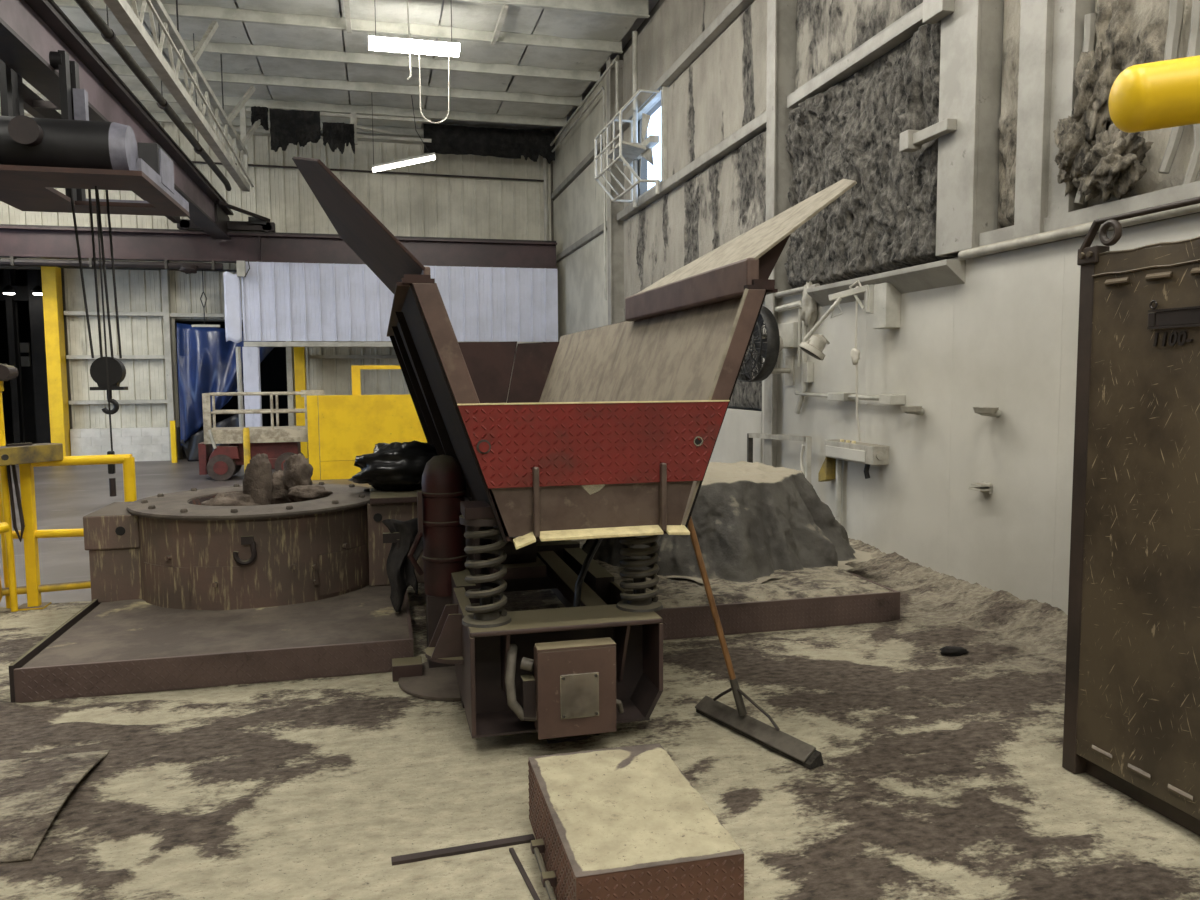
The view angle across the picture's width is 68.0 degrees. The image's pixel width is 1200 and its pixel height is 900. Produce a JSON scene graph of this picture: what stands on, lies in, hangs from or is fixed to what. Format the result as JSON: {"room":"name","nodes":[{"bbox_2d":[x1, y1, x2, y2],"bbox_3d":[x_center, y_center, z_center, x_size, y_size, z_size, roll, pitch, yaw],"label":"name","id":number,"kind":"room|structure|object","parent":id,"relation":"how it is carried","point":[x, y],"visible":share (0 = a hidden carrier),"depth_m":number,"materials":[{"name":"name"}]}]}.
{"room":"foundry","nodes":[
{"label":"foundry","id":0,"kind":"room"},
{"bbox_2d":[0,269,26,272],"bbox_3d":[-13.549,-5.659,25.063,14.400,0.200,12.500,-2,5,-14],"label":"ceiling","id":1,"kind":"structure","parent":0,"point":[1,270],"depth_m":29.09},
{"bbox_2d":[2,269,15,294],"bbox_3d":[-13.970,-4.446,20.973,0.280,1.540,0.280,-2,5,-14],"label":"lamp","id":2,"kind":"object","parent":1,"relation":"hanging from","point":[8,290],"visible":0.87,"depth_m":20.96,"materials":[{"name":"white"}]},
{"bbox_2d":[31,270,41,294],"bbox_3d":[-13.368,-4.463,21.121,0.280,1.540,0.280,-2,5,-14],"label":"lamp","id":3,"kind":"object","parent":1,"relation":"hanging from","point":[37,290],"visible":0.72,"depth_m":21.10,"materials":[{"name":"white"}]},
{"bbox_2d":[0,273,288,433],"bbox_3d":[-14.963,-3.356,31.047,14.000,5.350,0.200,-2,5,-14],"label":"wall","id":4,"kind":"structure","parent":0,"point":[273,369],"depth_m":31.50,"materials":[{"name":"black"}]},
{"bbox_2d":[0,430,370,606],"bbox_3d":[-9.629,0.520,18.835,18.300,0.450,27.000,-2,5,-14],"label":"floor","id":5,"kind":"structure","parent":0,"point":[64,495],"depth_m":13.59,"materials":[{"name":"concrete"}]},
{"bbox_2d":[3,269,25,443],"bbox_3d":[-14.366,-2.577,21.821,0.140,5.300,0.340,-2,5,-14],"label":"column","id":6,"kind":"structure","parent":5,"relation":"on","point":[11,306],"depth_m":21.80,"materials":[{"name":"black metal"}]},
{"bbox_2d":[20,343,36,443],"bbox_3d":[-14.889,-1.668,23.624,1.100,3.200,0.260,-2,5,-14],"label":"siding","id":7,"kind":"object","parent":5,"relation":"on","point":[27,369],"visible":0.26,"depth_m":23.56,"materials":[{"name":"black metal"}]},
{"bbox_2d":[27,269,50,443],"bbox_3d":[-13.652,-2.579,21.791,0.370,5.300,0.340,-2,5,-14],"label":"column","id":8,"kind":"structure","parent":5,"relation":"on","point":[36,313],"depth_m":21.65,"materials":[{"name":"black metal"}]},
{"bbox_2d":[0,285,28,300],"bbox_3d":[-15.158,-3.804,21.556,5.100,0.350,0.300,-2,5,-14],"label":"cross beam","id":9,"kind":"structure","parent":8,"relation":"attached to","point":[21,294],"depth_m":21.66,"materials":[{"name":"metal"}]},
{"bbox_2d":[41,266,70,455],"bbox_3d":[-11.499,-1.774,18.831,0.270,4.150,0.350,-2,5,-14],"label":"post","id":10,"kind":"object","parent":5,"relation":"on","point":[51,276],"visible":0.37,"depth_m":18.69,"materials":[{"name":"yellow metal"}]},
{"bbox_2d":[170,421,177,462],"bbox_3d":[-9.127,-0.179,19.059,0.100,0.900,0.100,-2,5,-14],"label":"marker post","id":11,"kind":"object","parent":5,"relation":"on","point":[174,456],"visible":1,"depth_m":19.02,"materials":[{"name":"yellow metal"}]},
{"bbox_2d":[180,414,244,460],"bbox_3d":[-8.248,-0.299,19.474,1.774,1.042,0.209,-2,5,-14],"label":"sheet","id":12,"kind":"object","parent":5,"relation":"on","point":[190,446],"visible":0.25,"depth_m":19.36,"materials":[{"name":"plastic"}]},
{"bbox_2d":[243,428,250,472],"bbox_3d":[-6.157,0.076,15.529,0.110,0.930,0.107,-2,5,-14],"label":"bollard","id":13,"kind":"object","parent":5,"relation":"on","point":[246,432],"visible":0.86,"depth_m":15.48,"materials":[{"name":"yellow metal"}]},
{"bbox_2d":[235,347,261,426],"bbox_3d":[-7.315,-0.923,18.565,0.440,2.441,0.332,-2,5,-14],"label":"post","id":14,"kind":"object","parent":5,"relation":"on","point":[251,355],"visible":0.46,"depth_m":18.45,"materials":[{"name":"white metal"}]},
{"bbox_2d":[198,390,324,480],"bbox_3d":[-6.078,-0.298,16.148,2.150,1.568,0.989,-2,5,-14],"label":"scissor lift","id":15,"kind":"object","parent":5,"relation":"on","point":[279,443],"visible":0.77,"depth_m":15.78,"materials":[{"name":"white paint"}]},
{"bbox_2d":[209,443,239,459],"bbox_3d":[-6.691,0.019,15.960,0.505,0.239,0.700,-2,5,-14],"label":"hood","id":16,"kind":"object","parent":15,"relation":"attached to","point":[232,450],"depth_m":15.65,"materials":[{"name":"red metal"}]},
{"bbox_2d":[294,347,308,457],"bbox_3d":[-6.681,-1.073,19.906,0.220,2.510,0.300,-2,5,-14],"label":"post","id":17,"kind":"object","parent":5,"relation":"on","point":[299,352],"visible":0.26,"depth_m":19.73,"materials":[{"name":"yellow metal"}]},
{"bbox_2d":[307,365,426,479],"bbox_3d":[-3.992,-0.505,15.876,2.320,2.000,0.200,-2,5,-14],"label":"wall","id":18,"kind":"structure","parent":5,"relation":"on","point":[347,427],"depth_m":15.71,"materials":[{"name":"paint"}]},
{"bbox_2d":[0,113,554,460],"bbox_3d":[-7.933,-3.588,19.857,14.300,7.552,0.600,-2,5,-14],"label":"wall","id":19,"kind":"structure","parent":0,"point":[448,195],"depth_m":19.77,"materials":[{"name":"beige metal"}]},
{"bbox_2d":[177,323,278,445],"bbox_3d":[-8.139,-1.460,19.674,2.206,2.682,0.543,-2,5,-14],"label":"plastic sheet","id":20,"kind":"object","parent":19,"relation":"attached to","point":[206,363],"visible":0.68,"depth_m":19.49,"materials":[{"name":"blue plastic"}]},
{"bbox_2d":[0,0,658,145],"bbox_3d":[-4.813,-5.717,6.870,14.650,1.424,26.900,-2,5,-14],"label":"ceiling","id":21,"kind":"structure","parent":0,"point":[520,64],"depth_m":15.34,"materials":[{"name":"metal"}]},
{"bbox_2d":[74,0,231,190],"bbox_3d":[-5.352,-5.436,9.608,0.131,2.024,16.016,-2,5,-14],"label":"pipe","id":22,"kind":"object","parent":21,"relation":"hanging from","point":[108,34],"visible":0.93,"depth_m":11.14,"materials":[{"name":"metal"}]},
{"bbox_2d":[103,0,253,191],"bbox_3d":[-5.246,-5.536,10.660,0.215,2.000,14.014,-2,5,-14],"label":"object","id":23,"kind":"object","parent":21,"relation":"attached to","point":[131,21],"visible":0.95,"depth_m":11.85,"materials":[{"name":"white paint"}]},
{"bbox_2d":[251,106,268,130],"bbox_3d":[-6.752,-6.577,17.662,0.328,0.473,0.127,-2,5,-14],"label":"insulation","id":24,"kind":"object","parent":21,"relation":"hanging from","point":[258,113],"visible":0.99,"depth_m":17.64},
{"bbox_2d":[269,109,320,151],"bbox_3d":[-6.073,-6.351,17.758,0.970,0.837,0.116,-1,5,-12],"label":"insulation","id":25,"kind":"object","parent":21,"relation":"hanging from","point":[302,127],"visible":1,"depth_m":17.72},
{"bbox_2d":[246,108,430,144],"bbox_3d":[-5.265,-6.536,18.113,3.600,0.627,0.120,-2,5,-14],"label":"roof frame","id":26,"kind":"object","parent":21,"relation":"attached to","point":[353,116],"visible":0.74,"depth_m":18.24,"materials":[{"name":"white paint"}]},
{"bbox_2d":[322,122,354,153],"bbox_3d":[-5.269,-6.289,17.954,0.624,0.612,0.124,-2,5,-14],"label":"insulation","id":27,"kind":"object","parent":21,"relation":"hanging from","point":[336,135],"visible":1,"depth_m":17.93},
{"bbox_2d":[371,93,434,171],"bbox_3d":[-3.795,-6.169,17.165,1.192,1.625,0.240,-2,5,-14],"label":"strip light","id":28,"kind":"object","parent":21,"relation":"hanging from","point":[427,157],"visible":1,"depth_m":17.16,"materials":[{"name":"white plastic"}]},
{"bbox_2d":[407,0,410,79],"bbox_3d":[-2.784,-6.059,12.898,0.070,1.359,0.023,-2,5,-14],"label":"hanging wire","id":29,"kind":"object","parent":21,"relation":"hanging from","point":[407,0],"visible":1,"depth_m":12.90,"materials":[{"name":"white paint"}]},
{"bbox_2d":[368,0,459,56],"bbox_3d":[-2.726,-6.340,13.024,1.300,0.940,0.300,-2,5,-14],"label":"fluorescent fixture","id":30,"kind":"object","parent":21,"relation":"hanging from","point":[377,43],"visible":1,"depth_m":12.98,"materials":[{"name":"white"}]},
{"bbox_2d":[368,36,459,56],"bbox_3d":[-2.723,-5.916,13.059,1.300,0.090,0.300,-2,5,-14],"label":"diffuser","id":31,"kind":"object","parent":30,"relation":"attached to","point":[377,43],"depth_m":12.98,"materials":[{"name":"white plastic"}]},
{"bbox_2d":[418,47,449,123],"bbox_3d":[-2.416,-5.329,13.027,0.448,1.079,0.017,-2,5,-14],"label":"loop","id":32,"kind":"object","parent":30,"relation":"hanging from","point":[418,47],"visible":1,"depth_m":13.05,"materials":[{"name":"beige"}]},
{"bbox_2d":[423,124,520,158],"bbox_3d":[-2.871,-6.970,20.097,2.187,0.656,0.127,-2,5,-14],"label":"insulation","id":33,"kind":"object","parent":21,"relation":"hanging from","point":[445,139],"visible":0.98,"depth_m":20.08},
{"bbox_2d":[518,129,554,163],"bbox_3d":[-1.450,-6.957,20.403,0.850,0.751,0.123,-2,5,-14],"label":"insulation","id":34,"kind":"object","parent":21,"relation":"hanging from","point":[533,143],"visible":0.99,"depth_m":20.40},
{"bbox_2d":[0,538,1199,899],"bbox_3d":[-3.443,1.665,1.861,14.120,0.665,15.000,-2,5,-14],"label":"floor","id":35,"kind":"structure","parent":0,"point":[941,777],"depth_m":3.60,"materials":[{"name":"beige concrete"}]},
{"bbox_2d":[0,578,2,601],"bbox_3d":[-4.373,0.979,6.226,0.320,0.330,0.320,-2,5,-14],"label":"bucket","id":36,"kind":"object","parent":35,"relation":"on","point":[1,593],"visible":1,"depth_m":6.29,"materials":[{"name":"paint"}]},
{"bbox_2d":[0,364,17,607],"bbox_3d":[-4.262,0.265,6.300,0.290,1.740,0.160,-2,5,-14],"label":"post","id":37,"kind":"object","parent":35,"relation":"on","point":[7,372],"visible":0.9,"depth_m":6.30,"materials":[{"name":"yellow metal"}]},
{"bbox_2d":[0,750,108,862],"bbox_3d":[-2.716,1.341,3.266,1.420,0.055,0.901,-2,5,-14],"label":"floor plate","id":38,"kind":"object","parent":35,"relation":"on","point":[33,790],"visible":1,"depth_m":3.39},
{"bbox_2d":[0,443,136,611],"bbox_3d":[-3.791,0.554,6.098,0.986,1.193,0.781,-2,5,-14],"label":"guard rail","id":39,"kind":"object","parent":35,"relation":"on","point":[28,456],"visible":0.93,"depth_m":6.31,"materials":[{"name":"yellow metal"}]},
{"bbox_2d":[8,584,413,702],"bbox_3d":[-2.392,1.029,6.282,1.990,0.197,3.253,-2,5,-14],"label":"platform","id":40,"kind":"object","parent":35,"relation":"on","point":[135,645],"visible":0.55,"depth_m":4.89,"materials":[{"name":"brown metal"}]},
{"bbox_2d":[83,482,423,609],"bbox_3d":[-2.372,0.629,6.385,2.180,0.637,1.691,-2,5,-14],"label":"tank","id":41,"kind":"object","parent":40,"relation":"on","point":[174,550],"visible":0.91,"depth_m":5.76,"materials":[{"name":"metal"}]},
{"bbox_2d":[201,492,260,505],"bbox_3d":[-2.595,0.405,6.308,0.451,0.214,0.300,-2,5,-14],"label":"chunk","id":42,"kind":"object","parent":41,"relation":"on","point":[233,498],"visible":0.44,"depth_m":6.23,"materials":[{"name":"stone"}]},
{"bbox_2d":[243,453,271,504],"bbox_3d":[-2.445,0.286,6.356,0.202,0.530,0.151,-2,5,-14],"label":"chunk","id":43,"kind":"object","parent":41,"relation":"on","point":[257,481],"visible":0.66,"depth_m":6.30,"materials":[{"name":"brown stone"}]},
{"bbox_2d":[271,470,301,503],"bbox_3d":[-2.303,0.299,6.528,0.364,0.336,0.243,-2,5,-14],"label":"chunk","id":44,"kind":"object","parent":41,"relation":"on","point":[279,493],"visible":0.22,"depth_m":6.43,"materials":[{"name":"stone"}]},
{"bbox_2d":[283,453,312,501],"bbox_3d":[-2.187,0.206,6.444,0.206,0.368,0.215,0,5,1],"label":"chunk","id":45,"kind":"object","parent":41,"relation":"on","point":[297,471],"visible":0.7,"depth_m":6.38,"materials":[{"name":"stone"}]},
{"bbox_2d":[286,484,332,501],"bbox_3d":[-2.073,0.315,6.346,0.323,0.129,0.212,-2,5,-14],"label":"chunk","id":46,"kind":"object","parent":41,"relation":"on","point":[309,492],"visible":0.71,"depth_m":6.28,"materials":[{"name":"stone"}]},
{"bbox_2d":[348,440,437,490],"bbox_3d":[-1.457,0.130,6.565,0.784,0.407,0.510,-2,5,-14],"label":"plastic bag","id":47,"kind":"object","parent":41,"relation":"on","point":[394,466],"visible":0.77,"depth_m":6.39,"materials":[{"name":"black plastic"}]},
{"bbox_2d":[383,532,400,610],"bbox_3d":[-1.250,0.761,5.569,0.200,0.492,0.060,-2,5,-14],"label":"stand","id":48,"kind":"object","parent":40,"relation":"on","point":[388,537],"visible":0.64,"depth_m":5.53,"materials":[{"name":"brown metal"}]},
{"bbox_2d":[382,518,422,612],"bbox_3d":[-1.194,0.708,5.507,0.290,0.544,0.251,-2,5,-14],"label":"cloth","id":49,"kind":"object","parent":48,"relation":"on","point":[401,574],"visible":0.84,"depth_m":5.48,"materials":[{"name":"black fabric"}]},
{"bbox_2d":[398,661,460,700],"bbox_3d":[-0.742,1.225,4.813,0.680,0.020,0.680,-2,5,-14],"label":"floor plate","id":50,"kind":"object","parent":35,"relation":"on","point":[438,683],"visible":0.28,"depth_m":4.66,"materials":[{"name":"brown metal"}]},
{"bbox_2d":[392,656,422,681],"bbox_3d":[-1.050,1.192,4.848,0.160,0.085,0.140,-2,5,-14],"label":"block","id":51,"kind":"object","parent":50,"relation":"on","point":[408,666],"visible":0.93,"depth_m":4.79,"materials":[{"name":"brown wood"}]},
{"bbox_2d":[407,455,466,667],"bbox_3d":[-0.911,0.622,4.987,0.335,1.195,0.260,-2,5,-14],"label":"cylinder","id":52,"kind":"object","parent":50,"relation":"on","point":[441,495],"visible":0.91,"depth_m":4.89,"materials":[{"name":"brown paint"}]},
{"bbox_2d":[391,834,534,865],"bbox_3d":[-0.466,1.375,3.065,0.491,0.012,0.035,-2,5,-17],"label":"metal bar","id":53,"kind":"object","parent":35,"relation":"on","point":[475,847],"visible":0.93,"depth_m":3.05,"materials":[{"name":"metal"}]},
{"bbox_2d":[509,848,539,899],"bbox_3d":[-0.196,1.397,2.767,0.014,0.010,0.634,-2,5,-20],"label":"floor strip","id":54,"kind":"object","parent":35,"relation":"on","point":[511,850],"visible":1,"depth_m":2.90,"materials":[{"name":"grey metal"}]},
{"bbox_2d":[425,497,662,743],"bbox_3d":[-0.743,0.683,5.969,1.020,0.918,4.400,-2,5,-14],"label":"frame","id":55,"kind":"object","parent":35,"relation":"on","point":[479,655],"visible":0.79,"depth_m":4.10,"materials":[{"name":"brown paint"}]},
{"bbox_2d":[505,637,623,739],"bbox_3d":[-0.150,1.012,3.816,0.510,0.389,0.207,0,5,0],"label":"junction box","id":56,"kind":"object","parent":55,"relation":"attached to","point":[571,691],"visible":0.99,"depth_m":3.76,"materials":[{"name":"metal"}]},
{"bbox_2d":[535,637,615,651],"bbox_3d":[-0.106,0.826,3.779,0.340,0.012,0.085,-2,5,-14],"label":"hood","id":57,"kind":"object","parent":56,"relation":"attached to","point":[597,644],"depth_m":3.77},
{"bbox_2d":[292,157,856,627],"bbox_3d":[-0.526,-0.443,5.945,2.546,2.061,4.575,-2,5,-14],"label":"hopper","id":58,"kind":"object","parent":55,"relation":"on","point":[608,431],"visible":1,"depth_m":3.93,"materials":[{"name":"brown metal"}]},
{"bbox_2d":[476,440,490,453],"bbox_3d":[-0.481,-0.013,3.682,0.060,0.060,0.005,-2,5,-14],"label":"bolt","id":59,"kind":"object","parent":58,"relation":"in","point":[482,446],"depth_m":3.67,"materials":[{"name":"metal"}]},
{"bbox_2d":[528,743,743,899],"bbox_3d":[0.060,1.264,2.921,0.542,0.241,0.814,-2,5,-14],"label":"box","id":60,"kind":"object","parent":35,"relation":"on","point":[618,823],"visible":1,"depth_m":2.74,"materials":[{"name":"metal"}]},
{"bbox_2d":[551,539,899,639],"bbox_3d":[0.610,0.915,7.108,2.060,0.246,3.083,-2,5,-14],"label":"platform","id":61,"kind":"object","parent":35,"relation":"on","point":[833,596],"visible":0.31,"depth_m":5.75,"materials":[{"name":"brown metal"}]},
{"bbox_2d":[579,461,872,583],"bbox_3d":[0.871,0.473,7.107,2.433,0.721,2.228,-3,6,-33],"label":"rock","id":62,"kind":"object","parent":61,"relation":"on","point":[751,521],"visible":0.64,"depth_m":6.45,"materials":[{"name":"grey stone"}]},
{"bbox_2d":[688,517,823,769],"bbox_3d":[0.624,0.774,3.916,0.247,1.041,0.756,-3,6,-32],"label":"push broom","id":63,"kind":"object","parent":35,"relation":"on","point":[786,745],"visible":0.98,"depth_m":4.03,"materials":[{"name":"brown wood"}]},
{"bbox_2d":[729,677,746,715],"bbox_3d":[0.628,1.122,4.051,0.082,0.173,0.038,1,5,14],"label":"socket","id":64,"kind":"object","parent":63,"relation":"attached to","point":[737,692],"depth_m":4.04,"materials":[{"name":"metal"}]},
{"bbox_2d":[747,433,811,482],"bbox_3d":[1.828,0.331,9.274,0.079,1.035,1.437,-2,5,-14],"label":"frame","id":65,"kind":"object","parent":35,"relation":"on","point":[806,447],"visible":0.4,"depth_m":8.69,"materials":[{"name":"metal"}]},
{"bbox_2d":[940,646,968,656],"bbox_3d":[2.054,1.167,5.153,0.187,0.074,0.096,-2,5,-14],"label":"lump","id":66,"kind":"object","parent":35,"relation":"on","point":[952,651],"visible":0.85,"depth_m":5.12,"materials":[{"name":"black stone"}]},
{"bbox_2d":[1062,196,1199,835],"bbox_3d":[2.623,0.274,2.719,1.022,2.212,2.055,-2,5,-14],"label":"metal cabinet","id":67,"kind":"object","parent":35,"relation":"on","point":[1132,703],"visible":1,"depth_m":3.28,"materials":[{"name":"brown metal"}]},
{"bbox_2d":[551,0,1199,614],"bbox_3d":[2.048,-2.560,8.935,0.510,7.950,26.700,-2,5,-14],"label":"wall","id":68,"kind":"structure","parent":0,"point":[982,147],"depth_m":6.99,"materials":[{"name":"paint"}]},
{"bbox_2d":[0,224,556,268],"bbox_3d":[-7.763,-4.274,18.717,13.920,0.640,0.360,-2,5,-14],"label":"beam","id":69,"kind":"structure","parent":68,"relation":"attached to","point":[19,241],"depth_m":18.74,"materials":[{"name":"red metal"}]},
{"bbox_2d":[0,256,222,273],"bbox_3d":[-11.175,-3.707,17.742,6.800,0.282,0.312,-2,5,-14],"label":"pipe","id":70,"kind":"object","parent":69,"relation":"attached to","point":[187,268],"visible":0.99,"depth_m":18.10,"materials":[{"name":"metal"}]},
{"bbox_2d":[191,269,219,326],"bbox_3d":[-8.248,-3.173,18.572,0.550,1.205,0.050,-2,5,-14],"label":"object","id":71,"kind":"object","parent":70,"relation":"hanging from","point":[192,325],"visible":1,"depth_m":18.57,"materials":[{"name":"black metal"}]},
{"bbox_2d":[0,0,275,239],"bbox_3d":[-4.823,-3.731,6.588,1.910,0.665,25.450,-2,5,-14],"label":"bridge","id":72,"kind":"object","parent":69,"relation":"on","point":[29,29],"visible":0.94,"depth_m":10.16,"materials":[{"name":"metal"}]},
{"bbox_2d":[0,50,189,358],"bbox_3d":[-4.702,-2.270,8.002,1.525,2.881,1.900,-2,5,-14],"label":"trolley","id":73,"kind":"object","parent":72,"relation":"hanging from","point":[74,153],"visible":0.88,"depth_m":7.70,"materials":[{"name":"brown metal"}]},
{"bbox_2d":[73,88,88,120],"bbox_3d":[-4.996,-3.259,8.572,0.100,0.400,0.100,-2,5,-14],"label":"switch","id":74,"kind":"object","parent":73,"relation":"attached to","point":[80,96],"depth_m":8.52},
{"bbox_2d":[95,186,115,496],"bbox_3d":[-4.305,-0.938,7.742,0.050,2.700,0.060,-2,5,-14],"label":"crane pendant control","id":75,"kind":"object","parent":73,"relation":"hanging from","point":[111,467],"visible":0.89,"depth_m":7.76,"materials":[{"name":"black metal"}]},
{"bbox_2d":[90,357,127,414],"bbox_3d":[-4.502,-0.589,8.161,0.280,0.529,0.150,-2,5,-14],"label":"hook block","id":76,"kind":"object","parent":73,"relation":"hanging from","point":[116,368],"visible":0.91,"depth_m":8.10,"materials":[{"name":"black paint"}]},
{"bbox_2d":[223,258,557,346],"bbox_3d":[-4.357,-3.141,19.278,7.061,1.802,0.351,-2,5,-14],"label":"wall panel","id":77,"kind":"object","parent":69,"relation":"hanging from","point":[296,301],"visible":0.84,"depth_m":19.11,"materials":[{"name":"white paint"}]},
{"bbox_2d":[550,58,618,300],"bbox_3d":[-0.459,-4.863,18.087,0.077,3.975,6.425,-2,5,-14],"label":"conduit","id":78,"kind":"object","parent":68,"relation":"attached to","point":[614,61],"visible":0.77,"depth_m":16.01,"materials":[{"name":"grey metal"}]},
{"bbox_2d":[594,86,667,203],"bbox_3d":[0.447,-4.712,13.893,0.711,1.510,1.800,-2,5,-14],"label":"exhaust fan","id":79,"kind":"object","parent":68,"relation":"attached to","point":[625,152],"visible":0.96,"depth_m":13.53,"materials":[{"name":"white paint"}]},
{"bbox_2d":[608,140,645,163],"bbox_3d":[0.392,-4.554,13.613,0.380,0.120,0.900,-2,5,-14],"label":"blade","id":80,"kind":"object","parent":79,"relation":"attached to","point":[630,151],"depth_m":13.47,"materials":[{"name":"grey metal"}]},
{"bbox_2d":[632,31,658,207],"bbox_3d":[0.690,-5.161,13.529,0.079,2.700,1.150,-2,5,-14],"label":"downpipe","id":81,"kind":"object","parent":68,"relation":"attached to","point":[634,33],"visible":1,"depth_m":13.99,"materials":[{"name":"white metal"}]},
{"bbox_2d":[738,306,794,384],"bbox_3d":[1.683,-1.051,8.965,0.636,0.803,0.779,-2,5,-14],"label":"wall fan","id":82,"kind":"object","parent":68,"relation":"attached to","point":[768,346],"visible":0.49,"depth_m":8.76,"materials":[{"name":"black metal"}]},
{"bbox_2d":[774,281,904,413],"bbox_3d":[2.081,-0.965,8.389,0.148,1.288,2.621,-2,5,-14],"label":"conduit","id":83,"kind":"object","parent":68,"relation":"attached to","point":[790,333],"visible":0.81,"depth_m":8.67,"materials":[{"name":"white metal"}]},
{"bbox_2d":[828,393,855,400],"bbox_3d":[2.184,-0.481,8.050,0.120,0.070,0.300,-2,5,-14],"label":"wall outlet","id":84,"kind":"object","parent":83,"relation":"attached to","point":[831,396],"depth_m":7.95,"materials":[{"name":"white paint"}]},
{"bbox_2d":[879,394,904,404],"bbox_3d":[2.376,-0.411,7.241,0.140,0.080,0.170,-2,5,-14],"label":"wall outlet","id":85,"kind":"object","parent":83,"relation":"attached to","point":[887,399],"depth_m":7.17,"materials":[{"name":"white paint"}]},
{"bbox_2d":[799,280,900,440],"bbox_3d":[2.081,-0.742,7.452,0.824,1.350,0.282,2,5,23],"label":"lamp","id":86,"kind":"object","parent":68,"relation":"attached to","point":[883,300],"depth_m":7.39,"materials":[{"name":"white metal"}]},
{"bbox_2d":[818,439,888,524],"bbox_3d":[2.222,0.382,7.915,0.158,0.950,1.015,-2,5,-14],"label":"wall fixture","id":87,"kind":"object","parent":68,"relation":"attached to","point":[836,451],"visible":0.98,"depth_m":7.91,"materials":[{"name":"white"}]},
{"bbox_2d":[900,406,923,414],"bbox_3d":[2.432,-0.306,6.938,0.189,0.077,0.170,-2,5,-14],"label":"peg","id":88,"kind":"object","parent":68,"relation":"attached to","point":[917,410],"visible":1,"depth_m":6.90,"materials":[{"name":"white paint"}]},
{"bbox_2d":[900,406,921,411],"bbox_3d":[2.423,-0.316,6.934,0.170,0.050,0.170,-2,5,-14],"label":"wall shelf","id":89,"kind":"object","parent":88,"relation":"on","point":[903,408],"depth_m":6.88,"materials":[{"name":"white metal"}]},
{"bbox_2d":[969,481,992,493],"bbox_3d":[2.664,0.264,6.230,0.100,0.075,0.130,-2,5,-14],"label":"peg","id":90,"kind":"object","parent":68,"relation":"attached to","point":[984,487],"visible":1,"depth_m":6.20,"materials":[{"name":"white paint"}]},
{"bbox_2d":[972,407,1000,417],"bbox_3d":[2.644,-0.258,6.085,0.189,0.078,0.170,-2,5,-14],"label":"peg","id":91,"kind":"object","parent":68,"relation":"attached to","point":[984,411],"visible":1,"depth_m":6.05,"materials":[{"name":"white paint"}]},
{"bbox_2d":[972,407,998,413],"bbox_3d":[2.635,-0.268,6.081,0.170,0.050,0.170,-2,5,-14],"label":"wall shelf","id":92,"kind":"object","parent":91,"relation":"on","point":[980,410],"depth_m":6.03,"materials":[{"name":"white metal"}]},
{"bbox_2d":[1108,55,1199,132],"bbox_3d":[2.528,-1.089,2.221,2.371,0.507,0.320,0,5,5],"label":"pipe","id":93,"kind":"object","parent":68,"relation":"attached to","point":[1160,94],"visible":1,"depth_m":2.27,"materials":[{"name":"metal"}]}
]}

